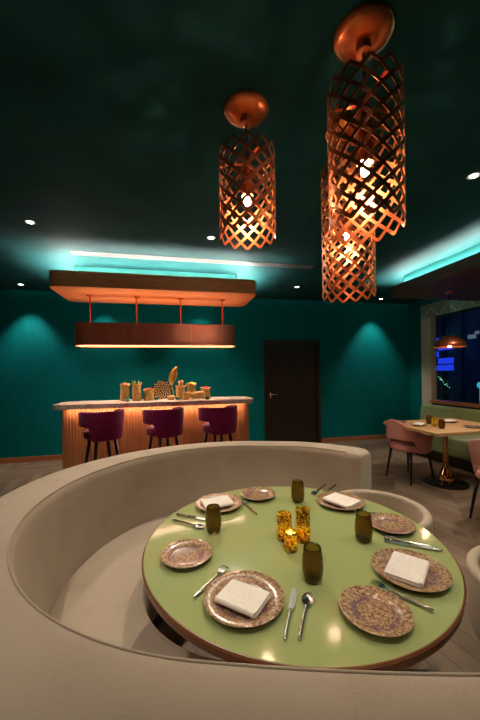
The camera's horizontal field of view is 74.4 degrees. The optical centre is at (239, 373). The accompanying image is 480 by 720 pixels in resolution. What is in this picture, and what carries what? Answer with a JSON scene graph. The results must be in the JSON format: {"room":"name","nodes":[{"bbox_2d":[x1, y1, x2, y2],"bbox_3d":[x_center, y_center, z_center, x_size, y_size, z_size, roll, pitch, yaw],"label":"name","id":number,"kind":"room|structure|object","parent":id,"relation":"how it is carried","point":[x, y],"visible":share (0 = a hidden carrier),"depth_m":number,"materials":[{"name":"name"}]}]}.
{"room":"restaurant","nodes":[
{"label":"restaurant","id":0,"kind":"room"},
{"bbox_2d":[0,289,409,457],"bbox_3d":[-0.886,-0.009,6.101,9.850,2.930,0.200,-1,0,-12],"label":"wall","id":1,"kind":"structure","parent":0,"point":[365,368],"depth_m":6.03,"materials":[{"name":"teal paint"}]},
{"bbox_2d":[0,455,61,463],"bbox_3d":[-2.479,1.438,5.639,6.098,0.085,0.020,-1,0,-12],"label":"baseboard","id":2,"kind":"structure","parent":1,"relation":"attached to","point":[48,457],"depth_m":5.39,"materials":[{"name":"orange wood"}]},
{"bbox_2d":[264,339,320,442],"bbox_3d":[1.064,0.367,6.455,1.200,2.120,0.169,-1,0,-12],"label":"door","id":3,"kind":"structure","parent":1,"relation":"in","point":[292,388],"depth_m":6.44,"materials":[{"name":"brown wood"}]},
{"bbox_2d":[321,434,387,442],"bbox_3d":[2.726,1.360,6.766,2.148,0.085,0.020,-1,0,-12],"label":"baseboard","id":4,"kind":"structure","parent":1,"relation":"attached to","point":[336,439],"depth_m":6.68,"materials":[{"name":"orange wood"}]},
{"bbox_2d":[0,0,479,303],"bbox_3d":[0.027,-1.538,1.776,9.850,0.100,9.050,-1,0,-12],"label":"ceiling","id":5,"kind":"structure","parent":0,"point":[113,124],"depth_m":1.95,"materials":[{"name":"teal paint"}]},
{"bbox_2d":[24,220,35,224],"bbox_3d":[-2.015,-1.455,3.037,0.100,0.004,0.100,-1,0,-12],"label":"recessed light","id":6,"kind":"object","parent":5,"relation":"in","point":[30,222],"visible":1,"depth_m":3.04,"materials":[{"name":"grey paint"}]},
{"bbox_2d":[49,266,255,347],"bbox_3d":[-1.137,-0.931,4.525,2.640,1.078,0.880,-1,0,-12],"label":"pendant lamp","id":7,"kind":"object","parent":5,"relation":"attached to","point":[86,334],"depth_m":4.30,"materials":[{"name":"orange metal"}]},
{"bbox_2d":[70,250,312,268],"bbox_3d":[-0.505,-1.476,4.121,3.100,0.008,0.120,-1,0,-12],"label":"light","id":8,"kind":"object","parent":5,"relation":"in","point":[84,253],"visible":1,"depth_m":4.07,"materials":[{"name":"grey metal"}]},
{"bbox_2d":[206,236,215,239],"bbox_3d":[-0.315,-1.480,3.446,0.100,0.004,0.100,-1,0,-12],"label":"recessed light","id":9,"kind":"object","parent":5,"relation":"in","point":[207,237],"visible":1,"depth_m":3.44,"materials":[{"name":"grey paint"}]},
{"bbox_2d":[219,90,275,249],"bbox_3d":[0.039,-1.123,1.783,0.315,0.729,0.315,-1,0,-29],"label":"pendant lamp","id":10,"kind":"object","parent":5,"relation":"hanging from","point":[245,110],"visible":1,"depth_m":1.71,"materials":[{"name":"orange metal"}]},
{"bbox_2d":[321,115,375,302],"bbox_3d":[0.665,-0.985,1.959,0.315,1.024,0.315,-1,0,-41],"label":"pendant lamp","id":11,"kind":"object","parent":5,"relation":"hanging from","point":[349,131],"visible":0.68,"depth_m":1.90,"materials":[{"name":"orange metal"}]},
{"bbox_2d":[327,1,405,244],"bbox_3d":[0.549,-1.064,1.396,0.315,0.864,0.315,-1,0,25],"label":"pendant lamp","id":12,"kind":"object","parent":5,"relation":"hanging from","point":[367,29],"visible":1,"depth_m":1.32,"materials":[{"name":"orange metal"}]},
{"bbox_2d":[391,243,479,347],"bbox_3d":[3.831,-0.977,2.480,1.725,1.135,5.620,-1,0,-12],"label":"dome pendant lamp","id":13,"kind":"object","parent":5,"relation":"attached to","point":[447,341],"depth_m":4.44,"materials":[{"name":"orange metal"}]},
{"bbox_2d":[466,172,479,179],"bbox_3d":[1.787,-1.512,2.418,0.100,0.004,0.100,-1,0,-12],"label":"recessed light","id":14,"kind":"object","parent":5,"relation":"in","point":[474,175],"visible":1,"depth_m":2.42,"materials":[{"name":"grey paint"}]},
{"bbox_2d":[0,438,479,672],"bbox_3d":[0.073,1.492,1.776,9.850,0.100,9.050,-1,0,-12],"label":"floor","id":15,"kind":"structure","parent":0,"point":[449,510],"depth_m":3.52,"materials":[{"name":"brown wood"}]},
{"bbox_2d":[78,408,124,462],"bbox_3d":[-1.557,0.940,3.599,0.488,1.057,0.428,-1,0,-44],"label":"bar stool","id":16,"kind":"object","parent":15,"relation":"on","point":[102,426],"visible":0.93,"depth_m":3.43,"materials":[{"name":"fabric"}]},
{"bbox_2d":[52,396,253,469],"bbox_3d":[-1.089,0.909,4.335,2.560,1.100,0.580,-1,0,-12],"label":"bar counter","id":17,"kind":"object","parent":15,"relation":"on","point":[135,438],"depth_m":4.09,"materials":[{"name":"orange wood"}]},
{"bbox_2d":[120,382,129,400],"bbox_3d":[-1.567,0.239,4.294,0.131,0.254,0.131,-1,0,32],"label":"burlap sack","id":18,"kind":"object","parent":17,"relation":"on","point":[124,393],"visible":0.88,"depth_m":4.25,"materials":[{"name":"brown fabric"}]},
{"bbox_2d":[132,380,141,400],"bbox_3d":[-1.406,0.220,4.303,0.138,0.286,0.138,-1,0,-35],"label":"jar","id":19,"kind":"object","parent":17,"relation":"on","point":[136,387],"visible":1,"depth_m":4.25,"materials":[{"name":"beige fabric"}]},
{"bbox_2d":[143,388,154,400],"bbox_3d":[-1.245,0.275,4.322,0.155,0.173,0.158,-1,0,-3],"label":"burlap sack","id":20,"kind":"object","parent":17,"relation":"on","point":[148,392],"visible":1,"depth_m":4.27,"materials":[{"name":"brown fabric"}]},
{"bbox_2d":[152,380,171,398],"bbox_3d":[-1.101,0.224,4.463,0.270,0.270,0.028,-1,0,-12],"label":"disc","id":21,"kind":"object","parent":17,"relation":"on","point":[163,389],"visible":0.94,"depth_m":4.46,"materials":[{"name":"brown wood"}]},
{"bbox_2d":[167,395,174,399],"bbox_3d":[-0.942,0.323,4.328,0.110,0.068,0.110,-1,0,-12],"label":"bowl","id":22,"kind":"object","parent":17,"relation":"on","point":[170,397],"visible":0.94,"depth_m":4.29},
{"bbox_2d":[169,367,176,398],"bbox_3d":[-0.963,0.127,4.559,0.124,0.460,0.080,-1,0,-12],"label":"leaf","id":23,"kind":"object","parent":17,"relation":"on","point":[172,377],"visible":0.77,"depth_m":4.55,"materials":[{"name":"gold metal"}]},
{"bbox_2d":[175,380,185,398],"bbox_3d":[-0.833,0.222,4.475,0.161,0.266,0.162,-1,0,-43],"label":"burlap sack","id":24,"kind":"object","parent":17,"relation":"on","point":[180,388],"visible":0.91,"depth_m":4.42,"materials":[{"name":"brown fabric"}]},
{"bbox_2d":[182,391,188,399],"bbox_3d":[-0.747,0.298,4.340,0.099,0.112,0.099,-1,0,27],"label":"burlap sack","id":25,"kind":"object","parent":17,"relation":"on","point":[185,396],"visible":1,"depth_m":4.31,"materials":[{"name":"brown fabric"}]},
{"bbox_2d":[186,382,195,397],"bbox_3d":[-0.699,0.232,4.537,0.148,0.242,0.147,-1,0,9],"label":"burlap sack","id":26,"kind":"object","parent":17,"relation":"on","point":[190,386],"visible":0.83,"depth_m":4.48,"materials":[{"name":"brown fabric"}]},
{"bbox_2d":[189,391,204,399],"bbox_3d":[-0.590,0.291,4.309,0.213,0.119,0.106,-1,0,-4],"label":"burlap sack","id":27,"kind":"object","parent":17,"relation":"on","point":[199,394],"visible":1,"depth_m":4.27,"materials":[{"name":"brown fabric"}]},
{"bbox_2d":[200,386,210,398],"bbox_3d":[-0.486,0.264,4.477,0.149,0.172,0.145,-1,0,5],"label":"burlap sack","id":28,"kind":"object","parent":17,"relation":"on","point":[206,390],"visible":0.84,"depth_m":4.43,"materials":[{"name":"brown fabric"}]},
{"bbox_2d":[142,406,183,448],"bbox_3d":[-0.893,0.930,3.743,0.488,1.057,0.428,-1,0,-42],"label":"bar stool","id":29,"kind":"object","parent":15,"relation":"on","point":[167,423],"visible":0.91,"depth_m":3.57,"materials":[{"name":"fabric"}]},
{"bbox_2d":[198,405,236,442],"bbox_3d":[-0.259,0.921,3.880,0.488,1.057,0.428,-1,0,-34],"label":"bar stool","id":30,"kind":"object","parent":15,"relation":"on","point":[221,421],"visible":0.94,"depth_m":3.70,"materials":[{"name":"fabric"}]},
{"bbox_2d":[0,441,479,719],"bbox_3d":[-0.167,1.009,1.591,2.064,0.874,2.392,-1,0,8],"label":"sofa","id":31,"kind":"object","parent":15,"relation":"on","point":[80,638],"visible":0.69,"depth_m":1.15,"materials":[{"name":"beige fabric"}]},
{"bbox_2d":[142,486,466,670],"bbox_3d":[0.223,1.065,1.343,1.212,0.750,1.212,-1,0,-12],"label":"round table","id":32,"kind":"object","parent":15,"relation":"on","point":[245,540],"visible":0.66,"depth_m":1.03,"materials":[{"name":"green paint"}]},
{"bbox_2d":[160,539,212,568],"bbox_3d":[-0.201,0.685,1.197,0.196,0.022,0.196,-1,0,-12],"label":"plate","id":33,"kind":"object","parent":32,"relation":"on","point":[185,553],"visible":1,"depth_m":1.21,"materials":[{"name":"ceramic"}]},
{"bbox_2d":[172,518,203,527],"bbox_3d":[-0.242,0.691,1.462,0.181,0.013,0.037,-1,0,28],"label":"spoon","id":34,"kind":"object","parent":32,"relation":"on","point":[197,525],"visible":1,"depth_m":1.45,"materials":[{"name":"silver metal"}]},
{"bbox_2d":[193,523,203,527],"bbox_3d":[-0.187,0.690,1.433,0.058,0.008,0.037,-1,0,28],"label":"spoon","id":35,"kind":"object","parent":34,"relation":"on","point":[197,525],"depth_m":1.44,"materials":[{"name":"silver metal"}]},
{"bbox_2d":[176,513,204,519],"bbox_3d":[-0.218,0.690,1.523,0.206,0.013,0.018,-1,0,21],"label":"knife","id":36,"kind":"object","parent":32,"relation":"on","point":[179,514],"visible":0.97,"depth_m":1.53,"materials":[{"name":"white metal"}]},
{"bbox_2d":[193,565,228,598],"bbox_3d":[-0.095,0.688,1.052,0.025,0.013,0.180,-1,0,31],"label":"fork","id":37,"kind":"object","parent":32,"relation":"on","point":[220,570],"visible":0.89,"depth_m":1.05,"materials":[{"name":"silver metal"}]},
{"bbox_2d":[205,503,220,533],"bbox_3d":[-0.117,0.638,1.395,0.071,0.112,0.071,-1,0,-12],"label":"tumbler","id":38,"kind":"object","parent":32,"relation":"on","point":[213,513],"visible":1,"depth_m":1.37,"materials":[{"name":"orange glass"}]},
{"bbox_2d":[196,493,241,511],"bbox_3d":[-0.111,0.683,1.665,0.244,0.022,0.244,-1,0,21],"label":"dinner plate","id":39,"kind":"object","parent":32,"relation":"on","point":[237,501],"visible":0.45,"depth_m":1.68,"materials":[{"name":"ceramic"}]},
{"bbox_2d":[201,495,233,508],"bbox_3d":[-0.120,0.671,1.654,0.151,0.017,0.116,-1,0,-20],"label":"napkin","id":40,"kind":"object","parent":39,"relation":"on","point":[223,501],"visible":0.87,"depth_m":1.65,"materials":[{"name":"white fabric"}]},
{"bbox_2d":[203,570,284,627],"bbox_3d":[0.012,0.681,0.960,0.244,0.022,0.244,-1,0,-12],"label":"dinner plate","id":41,"kind":"object","parent":32,"relation":"on","point":[272,608],"visible":0.71,"depth_m":0.94,"materials":[{"name":"ceramic"}]},
{"bbox_2d":[214,579,269,618],"bbox_3d":[0.007,0.669,0.948,0.137,0.017,0.106,-1,0,31],"label":"napkin","id":42,"kind":"object","parent":41,"relation":"on","point":[248,600],"visible":1,"depth_m":0.94,"materials":[{"name":"white fabric"}]},
{"bbox_2d":[242,500,256,514],"bbox_3d":[0.046,0.686,1.629,0.025,0.013,0.180,-1,0,-22],"label":"fork","id":43,"kind":"object","parent":32,"relation":"on","point":[243,501],"visible":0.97,"depth_m":1.63,"materials":[{"name":"silver metal"}]},
{"bbox_2d":[241,487,275,500],"bbox_3d":[0.102,0.680,1.781,0.196,0.022,0.196,-1,0,20],"label":"plate","id":44,"kind":"object","parent":32,"relation":"on","point":[251,493],"visible":1,"depth_m":1.79,"materials":[{"name":"ceramic"}]},
{"bbox_2d":[277,510,291,541],"bbox_3d":[0.185,0.637,1.325,0.062,0.105,0.062,-1,0,-12],"label":"candle holder","id":45,"kind":"object","parent":32,"relation":"on","point":[284,518],"visible":0.69,"depth_m":1.30,"materials":[{"name":"gold tile"}]},
{"bbox_2d":[283,587,296,640],"bbox_3d":[0.147,0.685,0.915,0.018,0.013,0.206,-1,0,17],"label":"knife","id":46,"kind":"object","parent":32,"relation":"on","point":[293,596],"visible":1,"depth_m":0.92,"materials":[{"name":"silver metal"}]},
{"bbox_2d":[284,528,296,552],"bbox_3d":[0.199,0.654,1.240,0.050,0.072,0.050,-1,0,-12],"label":"candle holder","id":47,"kind":"object","parent":32,"relation":"on","point":[290,535],"visible":1,"depth_m":1.22,"materials":[{"name":"gold tile"}]},
{"bbox_2d":[291,479,304,503],"bbox_3d":[0.311,0.632,1.702,0.071,0.112,0.071,-1,0,-12],"label":"tumbler","id":48,"kind":"object","parent":32,"relation":"on","point":[297,488],"visible":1,"depth_m":1.68,"materials":[{"name":"orange glass"}]},
{"bbox_2d":[296,506,309,543],"bbox_3d":[0.260,0.623,1.308,0.058,0.132,0.058,-1,0,-12],"label":"candle holder","id":49,"kind":"object","parent":32,"relation":"on","point":[302,512],"visible":0.89,"depth_m":1.28,"materials":[{"name":"gold tile"}]},
{"bbox_2d":[297,592,313,640],"bbox_3d":[0.185,0.684,0.902,0.037,0.013,0.181,-1,0,20],"label":"spoon","id":50,"kind":"object","parent":32,"relation":"on","point":[307,598],"visible":1,"depth_m":0.93,"materials":[{"name":"silver metal"}]},
{"bbox_2d":[302,592,313,604],"bbox_3d":[0.206,0.684,0.960,0.037,0.008,0.058,-1,0,20],"label":"bowl","id":51,"kind":"object","parent":50,"relation":"on","point":[307,598],"depth_m":0.96,"materials":[{"name":"silver metal"}]},
{"bbox_2d":[302,542,323,584],"bbox_3d":[0.243,0.633,1.058,0.071,0.112,0.071,-1,0,-12],"label":"tumbler","id":52,"kind":"object","parent":32,"relation":"on","point":[312,557],"visible":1,"depth_m":1.03,"materials":[{"name":"orange glass"}]},
{"bbox_2d":[311,484,325,493],"bbox_3d":[0.464,0.680,1.860,0.037,0.013,0.181,-1,0,38],"label":"spoon","id":53,"kind":"object","parent":32,"relation":"on","point":[324,485],"visible":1,"depth_m":1.83,"materials":[{"name":"silver metal"}]},
{"bbox_2d":[317,491,365,509],"bbox_3d":[0.531,0.674,1.668,0.244,0.022,0.244,-1,0,-43],"label":"dinner plate","id":54,"kind":"object","parent":32,"relation":"on","point":[320,496],"visible":0.56,"depth_m":1.67,"materials":[{"name":"ceramic"}]},
{"bbox_2d":[322,493,360,508],"bbox_3d":[0.530,0.661,1.655,0.121,0.017,0.158,-1,0,-38],"label":"napkin","id":55,"kind":"object","parent":54,"relation":"on","point":[344,501],"visible":0.99,"depth_m":1.64,"materials":[{"name":"white fabric"}]},
{"bbox_2d":[354,511,372,543],"bbox_3d":[0.508,0.629,1.300,0.071,0.112,0.071,-1,0,-12],"label":"tumbler","id":56,"kind":"object","parent":32,"relation":"on","point":[363,526],"visible":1,"depth_m":1.27,"materials":[{"name":"orange glass"}]},
{"bbox_2d":[339,585,413,636],"bbox_3d":[0.384,0.676,0.899,0.196,0.022,0.196,-1,0,-4],"label":"plate","id":57,"kind":"object","parent":32,"relation":"on","point":[374,610],"visible":1,"depth_m":0.90,"materials":[{"name":"ceramic"}]},
{"bbox_2d":[371,513,415,534],"bbox_3d":[0.673,0.671,1.409,0.196,0.022,0.196,-1,0,-43],"label":"plate","id":58,"kind":"object","parent":32,"relation":"on","point":[389,523],"visible":0.95,"depth_m":1.42,"materials":[{"name":"ceramic"}]},
{"bbox_2d":[370,579,433,612],"bbox_3d":[0.491,0.679,0.970,0.025,0.013,0.180,-1,0,-44],"label":"fork","id":59,"kind":"object","parent":32,"relation":"on","point":[374,582],"visible":0.98,"depth_m":0.97,"materials":[{"name":"silver metal"}]},
{"bbox_2d":[383,535,433,547],"bbox_3d":[0.675,0.677,1.275,0.181,0.013,0.037,-1,0,28],"label":"spoon","id":60,"kind":"object","parent":32,"relation":"on","point":[388,537],"visible":1,"depth_m":1.28,"materials":[{"name":"silver metal"}]},
{"bbox_2d":[383,535,397,540],"bbox_3d":[0.621,0.678,1.304,0.058,0.008,0.037,-1,0,28],"label":"bowl","id":61,"kind":"object","parent":60,"relation":"on","point":[388,537],"depth_m":1.31,"materials":[{"name":"silver metal"}]},
{"bbox_2d":[371,548,452,592],"bbox_3d":[0.582,0.673,1.083,0.244,0.022,0.244,-1,0,-4],"label":"dinner plate","id":62,"kind":"object","parent":32,"relation":"on","point":[439,578],"visible":0.69,"depth_m":1.07,"materials":[{"name":"ceramic"}]},
{"bbox_2d":[384,551,429,587],"bbox_3d":[0.570,0.661,1.076,0.116,0.017,0.151,-1,0,38],"label":"napkin","id":63,"kind":"object","parent":62,"relation":"on","point":[402,567],"visible":1,"depth_m":1.06,"materials":[{"name":"white fabric"}]},
{"bbox_2d":[384,540,442,551],"bbox_3d":[0.679,0.677,1.251,0.206,0.013,0.018,-1,0,23],"label":"knife","id":64,"kind":"object","parent":32,"relation":"on","point":[389,541],"visible":1,"depth_m":1.24,"materials":[{"name":"silver metal"}]},
{"bbox_2d":[341,489,432,532],"bbox_3d":[0.831,1.107,1.887,0.515,0.652,0.579,-1,0,-34],"label":"tub chair","id":65,"kind":"object","parent":15,"relation":"on","point":[407,507],"visible":0.21,"depth_m":1.99,"materials":[{"name":"beige fabric"}]},
{"bbox_2d":[385,419,434,485],"bbox_3d":[2.232,1.001,4.229,0.498,0.820,0.564,-1,0,-20],"label":"dining chair","id":66,"kind":"object","parent":15,"relation":"on","point":[410,442],"visible":0.92,"depth_m":4.06,"materials":[{"name":"pink fabric"}]},
{"bbox_2d":[383,418,479,489],"bbox_3d":[2.644,1.028,4.068,1.140,0.750,0.920,-1,0,-12],"label":"dining table","id":67,"kind":"object","parent":15,"relation":"on","point":[445,479],"visible":0.91,"depth_m":3.98,"materials":[{"name":"brown wood"}]},
{"bbox_2d":[426,415,431,423],"bbox_3d":[2.486,0.599,4.158,0.071,0.112,0.071,-1,0,-12],"label":"tumbler","id":68,"kind":"object","parent":67,"relation":"on","point":[428,417],"visible":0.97,"depth_m":4.13,"materials":[{"name":"orange glass"}]},
{"bbox_2d":[432,417,438,426],"bbox_3d":[2.445,0.601,3.965,0.076,0.110,0.076,-1,0,-12],"label":"candle holder","id":69,"kind":"object","parent":67,"relation":"on","point":[435,420],"visible":0.95,"depth_m":3.94,"materials":[{"name":"gold tile"}]},
{"bbox_2d":[438,419,444,428],"bbox_3d":[2.421,0.600,3.796,0.071,0.112,0.071,-1,0,-12],"label":"tumbler","id":70,"kind":"object","parent":67,"relation":"on","point":[441,423],"visible":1,"depth_m":3.77,"materials":[{"name":"orange glass"}]},
{"bbox_2d":[463,425,479,427],"bbox_3d":[2.830,0.642,3.844,0.194,0.016,0.194,-1,0,-12],"label":"plate","id":71,"kind":"object","parent":67,"relation":"on","point":[468,426],"visible":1,"depth_m":3.88,"materials":[{"name":"ceramic"}]},
{"bbox_3d":[2.269,0.651,4.029,0.194,0.016,0.194,-1,0,-12],"label":"plate","id":72,"kind":"object","parent":67,"relation":"on","visible":0},
{"bbox_2d":[412,422,424,425],"bbox_3d":[2.271,0.635,4.027,0.158,0.017,0.106,-1,0,-41],"label":"napkin","id":73,"kind":"object","parent":72,"relation":"on","point":[415,423],"visible":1,"depth_m":4.01,"materials":[{"name":"white fabric"}]},
{"bbox_2d":[386,404,479,473],"bbox_3d":[3.938,0.992,3.537,1.005,0.785,5.667,-1,0,-12],"label":"bench","id":74,"kind":"object","parent":15,"relation":"on","point":[458,448],"visible":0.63,"depth_m":5.00,"materials":[{"name":"green fabric"}]},
{"bbox_2d":[420,404,458,419],"bbox_3d":[3.804,0.893,5.994,0.225,0.585,0.807,-1,0,-12],"label":"cushion","id":75,"kind":"object","parent":74,"relation":"on","point":[439,411],"depth_m":5.94,"materials":[{"name":"green fabric"}]},
{"bbox_2d":[456,408,479,421],"bbox_3d":[3.975,0.891,5.202,0.225,0.585,0.807,-1,0,-12],"label":"cushion","id":76,"kind":"object","parent":74,"relation":"on","point":[461,413],"depth_m":5.35,"materials":[{"name":"green fabric"}]},
{"bbox_2d":[466,545,479,639],"bbox_3d":[1.215,1.117,1.221,0.515,0.619,0.579,-1,0,-30],"label":"tub chair","id":77,"kind":"object","parent":15,"relation":"on","point":[473,556],"visible":1,"depth_m":1.32,"materials":[{"name":"beige fabric"}]},
{"bbox_2d":[468,439,479,518],"bbox_3d":[2.441,0.998,2.930,0.498,0.820,0.564,-1,0,-12],"label":"dining chair","id":78,"kind":"object","parent":15,"relation":"on","point":[474,445],"visible":1,"depth_m":3.04,"materials":[{"name":"pink fabric"}]},
{"bbox_2d":[409,299,479,419],"bbox_3d":[4.765,-0.093,2.797,0.200,2.930,8.650,-1,0,-12],"label":"wall","id":79,"kind":"structure","parent":0,"point":[414,308],"depth_m":6.81,"materials":[{"name":"teal paint"}]},
{"bbox_2d":[421,307,479,407],"bbox_3d":[4.377,0.107,4.319,0.200,2.540,4.790,-1,0,-12],"label":"window","id":80,"kind":"structure","parent":79,"relation":"in","point":[450,376],"depth_m":6.03,"materials":[{"name":"clear glass"}]},
{"bbox_2d":[421,300,479,318],"bbox_3d":[4.301,-1.289,4.291,0.039,0.265,4.760,-1,0,-12],"label":"trim","id":81,"kind":"structure","parent":79,"relation":"attached to","point":[442,307],"depth_m":6.03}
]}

